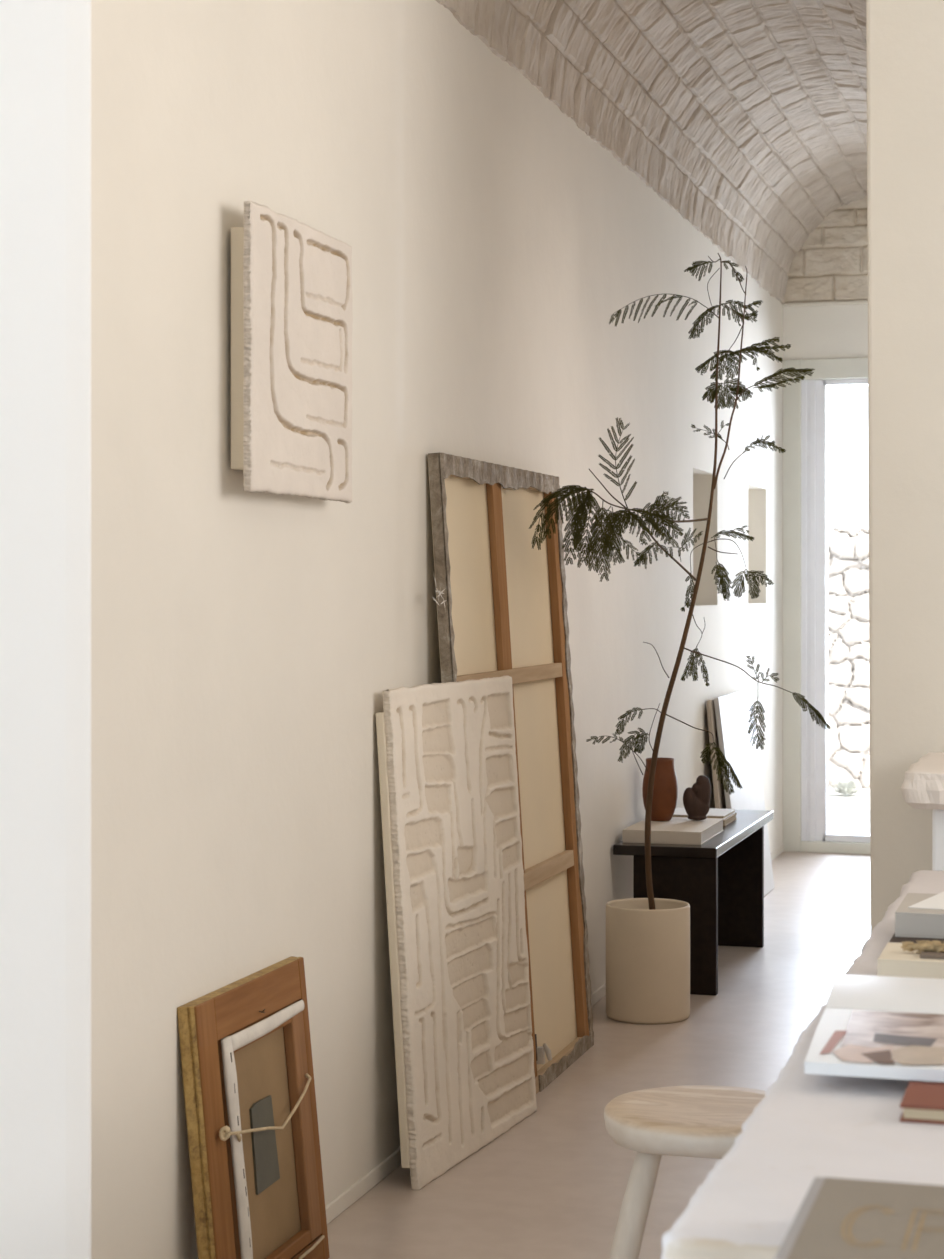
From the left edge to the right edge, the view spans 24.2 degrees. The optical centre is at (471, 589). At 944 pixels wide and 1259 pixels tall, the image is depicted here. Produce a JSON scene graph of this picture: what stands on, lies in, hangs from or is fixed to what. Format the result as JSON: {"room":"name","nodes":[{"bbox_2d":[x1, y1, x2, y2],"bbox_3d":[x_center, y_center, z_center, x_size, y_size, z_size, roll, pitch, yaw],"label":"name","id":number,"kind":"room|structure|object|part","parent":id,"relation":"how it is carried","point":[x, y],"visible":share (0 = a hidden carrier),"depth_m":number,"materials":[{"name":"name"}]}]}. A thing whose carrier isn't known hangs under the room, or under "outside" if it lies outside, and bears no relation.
{"room":"art studio","nodes":[
{"label":"art studio","id":0,"kind":"room"},
{"bbox_2d":[0,0,90,1258],"bbox_3d":[-0.954,-0.415,2.123,0.790,3.300,1.290,0,0,16],"label":"wall","id":1,"kind":"structure","parent":0,"point":[45,45],"depth_m":2.46,"materials":[{"name":"white paint"}]},
{"bbox_2d":[91,0,782,1258],"bbox_3d":[0.189,-0.415,6.716,0.438,3.300,8.410,0,0,16],"label":"wall","id":2,"kind":"structure","parent":0,"point":[246,647],"depth_m":4.32,"materials":[{"name":"paint"}]},
{"bbox_2d":[231,201,352,502],"bbox_3d":[-0.327,-0.418,4.011,0.056,0.502,0.528,0,0,16],"label":"relief panel","id":3,"kind":"object","parent":2,"relation":"attached to","point":[292,296],"visible":1,"depth_m":3.93,"materials":[{"name":"paint"}]},
{"bbox_2d":[325,844,783,1223],"bbox_3d":[0.354,1.218,6.528,0.029,0.035,8.040,0,0,16],"label":"baseboard","id":4,"kind":"structure","parent":2,"relation":"attached to","point":[372,1178],"depth_m":4.53,"materials":[{"name":"paint"}]},
{"bbox_2d":[783,357,869,853],"bbox_3d":[1.974,0.074,10.317,1.016,2.322,0.140,0,0,16],"label":"door frame","id":5,"kind":"structure","parent":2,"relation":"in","point":[805,402],"depth_m":10.38,"materials":[{"name":"white paint"}]},
{"bbox_2d":[327,851,870,1258],"bbox_3d":[1.407,1.295,4.335,5.500,0.120,12.310,0,0,16],"label":"floor","id":6,"kind":"structure","parent":0,"point":[553,1185],"depth_m":5.21,"materials":[{"name":"concrete"}]},
{"bbox_2d":[177,956,329,1258],"bbox_3d":[-0.368,0.959,3.837,0.092,0.555,0.525,0,0,16],"label":"picture frame","id":7,"kind":"object","parent":6,"relation":"on","point":[246,1051],"visible":1,"depth_m":3.82,"materials":[{"name":"brown wood"}]},
{"bbox_3d":[-0.427,0.959,3.632,0.022,0.556,0.077,-6,-2,16],"label":"rail","id":8,"kind":"part","parent":7,"relation":"part of","materials":[{"name":"brown wood"}]},
{"bbox_3d":[-0.383,0.718,3.867,0.022,0.072,0.399,-6,-2,16],"label":"rail","id":9,"kind":"part","parent":7,"relation":"part of","materials":[{"name":"brown wood"}]},
{"bbox_3d":[-0.364,0.970,3.859,0.004,0.152,0.106,-6,-2,16],"label":"metal plate","id":10,"kind":"part","parent":7,"relation":"part of","materials":[{"name":"grey metal"}]},
{"bbox_2d":[234,1027,300,1258],"bbox_3d":[-0.366,0.970,3.868,0.003,0.432,0.370,-6,-2,16],"label":"painting","id":11,"kind":"object","parent":7,"relation":"attached to","point":[266,1068],"depth_m":3.89,"materials":[{"name":"brown fabric"}]},
{"bbox_3d":[-0.338,1.211,3.854,0.022,0.050,0.399,-6,-2,16],"label":"rail","id":12,"kind":"part","parent":7,"relation":"part of","materials":[{"name":"brown wood"}]},
{"bbox_3d":[-0.302,0.959,4.066,0.022,0.556,0.028,-6,-2,16],"label":"rail","id":13,"kind":"part","parent":7,"relation":"part of","materials":[{"name":"brown wood"}]},
{"bbox_2d":[376,676,536,1189],"bbox_3d":[-0.017,0.719,4.884,0.101,1.032,0.744,0,0,22],"label":"relief panel","id":14,"kind":"object","parent":6,"relation":"on","point":[452,842],"visible":1,"depth_m":4.80,"materials":[{"name":"paint"}]},
{"bbox_2d":[428,453,593,1093],"bbox_3d":[0.102,0.464,5.406,0.136,1.546,1.267,0,0,16],"label":"canvas","id":15,"kind":"object","parent":6,"relation":"on","point":[501,600],"visible":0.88,"depth_m":5.63,"materials":[{"name":"fabric"}]},
{"bbox_2d":[529,253,829,1023],"bbox_3d":[0.430,0.129,6.087,1.216,2.211,0.587,0,0,-43],"label":"potted tree","id":16,"kind":"object","parent":6,"relation":"on","point":[648,939],"visible":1,"depth_m":6.29,"materials":[{"name":"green plant"}]},
{"bbox_3d":[0.509,1.071,6.369,0.244,0.327,0.244,0,0,16],"label":"pot","id":17,"kind":"part","parent":16,"relation":"part of","materials":[{"name":"beige ceramic"}]},
{"bbox_2d":[604,1085,765,1258],"bbox_3d":[0.383,1.010,3.364,0.360,0.450,0.400,0,0,16],"label":"stool","id":18,"kind":"object","parent":6,"relation":"on","point":[701,1121],"visible":0.65,"depth_m":3.26,"materials":[{"name":"brown wood"}]},
{"bbox_3d":[0.223,1.026,3.261,0.144,0.418,0.042,0,0,-29],"label":"leg","id":19,"kind":"part","parent":18,"relation":"part of","materials":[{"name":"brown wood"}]},
{"bbox_3d":[0.361,0.811,3.341,0.321,0.052,0.315,0,0,16],"label":"seat","id":20,"kind":"part","parent":18,"relation":"part of","materials":[{"name":"brown wood"}]},
{"bbox_2d":[613,810,772,995],"bbox_3d":[0.754,1.010,7.302,0.322,0.450,1.190,0,0,16],"label":"console table","id":21,"kind":"object","parent":6,"relation":"on","point":[721,879],"visible":0.7,"depth_m":6.76,"materials":[{"name":"black wood"}]},
{"bbox_2d":[623,817,723,844],"bbox_3d":[0.645,0.765,7.006,0.247,0.040,0.420,0,0,16],"label":"book","id":22,"kind":"object","parent":21,"relation":"on","point":[678,830],"visible":0.87,"depth_m":6.84,"materials":[{"name":"paper"}]},
{"bbox_2d":[642,757,677,820],"bbox_3d":[0.608,0.645,7.110,0.114,0.200,0.114,0,0,16],"label":"vase","id":23,"kind":"object","parent":22,"relation":"on","point":[665,790],"visible":0.85,"depth_m":7.07,"materials":[{"name":"brown ceramic"}]},
{"bbox_2d":[683,775,710,820],"bbox_3d":[0.727,0.671,7.107,0.091,0.146,0.052,0,0,-3],"label":"sculpture","id":24,"kind":"object","parent":22,"relation":"on","point":[696,799],"visible":1,"depth_m":7.09,"materials":[{"name":"brown ceramic"}]},
{"bbox_3d":[0.625,1.026,6.749,0.257,0.418,0.035,0,0,16],"label":"leg","id":25,"kind":"part","parent":21,"relation":"part of","materials":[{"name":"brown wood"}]},
{"bbox_2d":[706,698,725,808],"bbox_3d":[1.017,0.826,8.642,0.087,0.818,0.630,0,0,16],"label":"wooden board","id":26,"kind":"object","parent":21,"relation":"on","point":[719,794],"visible":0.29,"depth_m":8.35,"materials":[{"name":"brown wood"}]},
{"bbox_2d":[723,813,736,825],"bbox_3d":[0.781,0.775,7.446,0.195,0.020,0.240,0,0,16],"label":"book","id":27,"kind":"object","parent":21,"relation":"on","point":[730,819],"visible":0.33,"depth_m":7.40,"materials":[{"name":"beige paper"}]},
{"bbox_2d":[672,807,735,818],"bbox_3d":[0.776,0.758,7.468,0.200,0.013,0.240,0,0,16],"label":"book","id":28,"kind":"object","parent":27,"relation":"on","point":[679,812],"visible":0.57,"depth_m":7.44,"materials":[{"name":"white paper"}]},
{"bbox_3d":[0.884,1.026,7.647,0.257,0.418,0.035,0,0,16],"label":"leg","id":29,"kind":"part","parent":21,"relation":"part of","materials":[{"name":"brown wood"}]},
{"bbox_2d":[661,870,943,1258],"bbox_3d":[0.904,0.860,2.601,0.965,0.751,2.296,0,0,16],"label":"stone table","id":30,"kind":"object","parent":6,"relation":"on","point":[806,1127],"visible":0.65,"depth_m":1.90,"materials":[{"name":"stone"}]},
{"bbox_2d":[774,1177,943,1258],"bbox_3d":[0.347,0.467,1.497,0.270,0.034,0.325,0,0,16],"label":"book","id":31,"kind":"object","parent":30,"relation":"on","point":[837,1218],"visible":1,"depth_m":1.57,"materials":[{"name":"beige paper"}]},
{"bbox_2d":[877,942,943,978],"bbox_3d":[0.639,0.470,2.743,0.250,0.030,0.135,0,0,16],"label":"book","id":32,"kind":"object","parent":30,"relation":"on","point":[893,961],"visible":0.71,"depth_m":2.71,"materials":[{"name":"beige paper"}]},
{"bbox_2d":[920,951,943,959],"bbox_3d":[0.615,0.453,2.714,0.120,0.004,0.030,0,0,16],"label":"card","id":33,"kind":"object","parent":32,"relation":"on","point":[924,955],"visible":1,"depth_m":2.71,"materials":[{"name":"brown paper"}]},
{"bbox_2d":[889,933,943,942],"bbox_3d":[0.691,0.480,2.928,0.270,0.010,0.220,0,0,16],"label":"book","id":34,"kind":"object","parent":30,"relation":"on","point":[894,939],"visible":0.03,"depth_m":2.99,"materials":[{"name":"paper"}]},
{"bbox_2d":[895,893,943,938],"bbox_3d":[0.737,0.458,3.071,0.270,0.034,0.200,0,0,16],"label":"book","id":35,"kind":"object","parent":34,"relation":"on","point":[909,922],"visible":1,"depth_m":3.01,"materials":[{"name":"paper"}]},
{"bbox_2d":[908,892,943,909],"bbox_3d":[0.735,0.437,3.086,0.208,0.007,0.172,0,0,25],"label":"paper sheet","id":36,"kind":"object","parent":35,"relation":"on","point":[936,901],"visible":1,"depth_m":3.08,"materials":[{"name":"white paper"}]},
{"bbox_2d":[900,1080,943,1124],"bbox_3d":[0.516,0.477,2.047,0.220,0.016,0.150,0,0,16],"label":"book","id":37,"kind":"object","parent":30,"relation":"on","point":[922,1101],"visible":0.78,"depth_m":2.01,"materials":[{"name":"paper"}]},
{"bbox_2d":[804,974,943,1081],"bbox_3d":[0.523,0.459,2.328,0.325,0.017,0.500,0,0,16],"label":"open magazine","id":38,"kind":"object","parent":37,"relation":"on","point":[870,1026],"visible":1,"depth_m":2.27,"materials":[{"name":"paper"}]},
{"bbox_2d":[837,1010,943,1057],"bbox_3d":[0.510,0.455,2.227,0.274,0.002,0.254,0,0,16],"label":"print","id":39,"kind":"object","parent":38,"relation":"on","point":[860,1033],"depth_m":2.25},
{"bbox_2d":[901,752,943,870],"bbox_3d":[1.236,0.777,4.008,0.875,0.916,0.506,0,0,16],"label":"stone ledge","id":40,"kind":"object","parent":6,"relation":"on","point":[922,787],"visible":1,"depth_m":3.90,"materials":[{"name":"stone"}]},
{"bbox_2d":[436,0,866,303],"bbox_3d":[1.145,-1.601,7.444,1.056,0.526,5.980,0,0,16],"label":"vault","id":41,"kind":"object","parent":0,"point":[748,118],"visible":0.74,"depth_m":7.45,"materials":[{"name":"brick"}]},
{"bbox_2d":[783,304,867,359],"bbox_3d":[2.002,-1.218,10.413,1.116,0.263,0.300,0,0,16],"label":"wall","id":42,"kind":"structure","parent":0,"point":[834,331],"depth_m":10.35,"materials":[{"name":"paint"}]},
{"bbox_2d":[782,300,867,306],"bbox_3d":[1.959,-1.346,10.262,1.016,0.016,0.055,0,0,16],"label":"trim","id":43,"kind":"structure","parent":42,"relation":"attached to","point":[854,302],"depth_m":10.32,"materials":[{"name":"paint"}]},
{"bbox_2d":[784,196,867,302],"bbox_3d":[1.954,-1.614,10.245,1.016,0.528,0.032,0,0,16],"label":"wall","id":44,"kind":"structure","parent":0,"point":[831,264],"depth_m":10.31,"materials":[{"name":"stone"}]},
{"bbox_2d":[866,0,943,932],"bbox_3d":[3.222,-0.415,6.959,3.268,3.300,6.260,0,0,16],"label":"wall","id":45,"kind":"structure","parent":0,"point":[905,38],"depth_m":4.38,"materials":[{"name":"paint"}]},
{"label":"outside","id":46,"kind":"structure","parent":0,"visible":0},
{"bbox_2d":[828,787,869,833],"bbox_3d":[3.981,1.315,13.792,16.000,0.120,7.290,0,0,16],"label":"ground","id":47,"kind":"structure","parent":46,"point":[850,814],"depth_m":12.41,"materials":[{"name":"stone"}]},
{"bbox_2d":[828,778,865,795],"bbox_3d":[2.277,1.197,13.397,0.261,0.124,0.250,0,0,16],"label":"shrub","id":48,"kind":"object","parent":47,"relation":"on","point":[849,787],"visible":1,"depth_m":13.36,"materials":[{"name":"white plant"}]},
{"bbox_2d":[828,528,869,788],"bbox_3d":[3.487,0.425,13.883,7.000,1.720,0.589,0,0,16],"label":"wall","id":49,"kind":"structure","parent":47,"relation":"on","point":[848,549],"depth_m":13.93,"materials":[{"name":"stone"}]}
]}

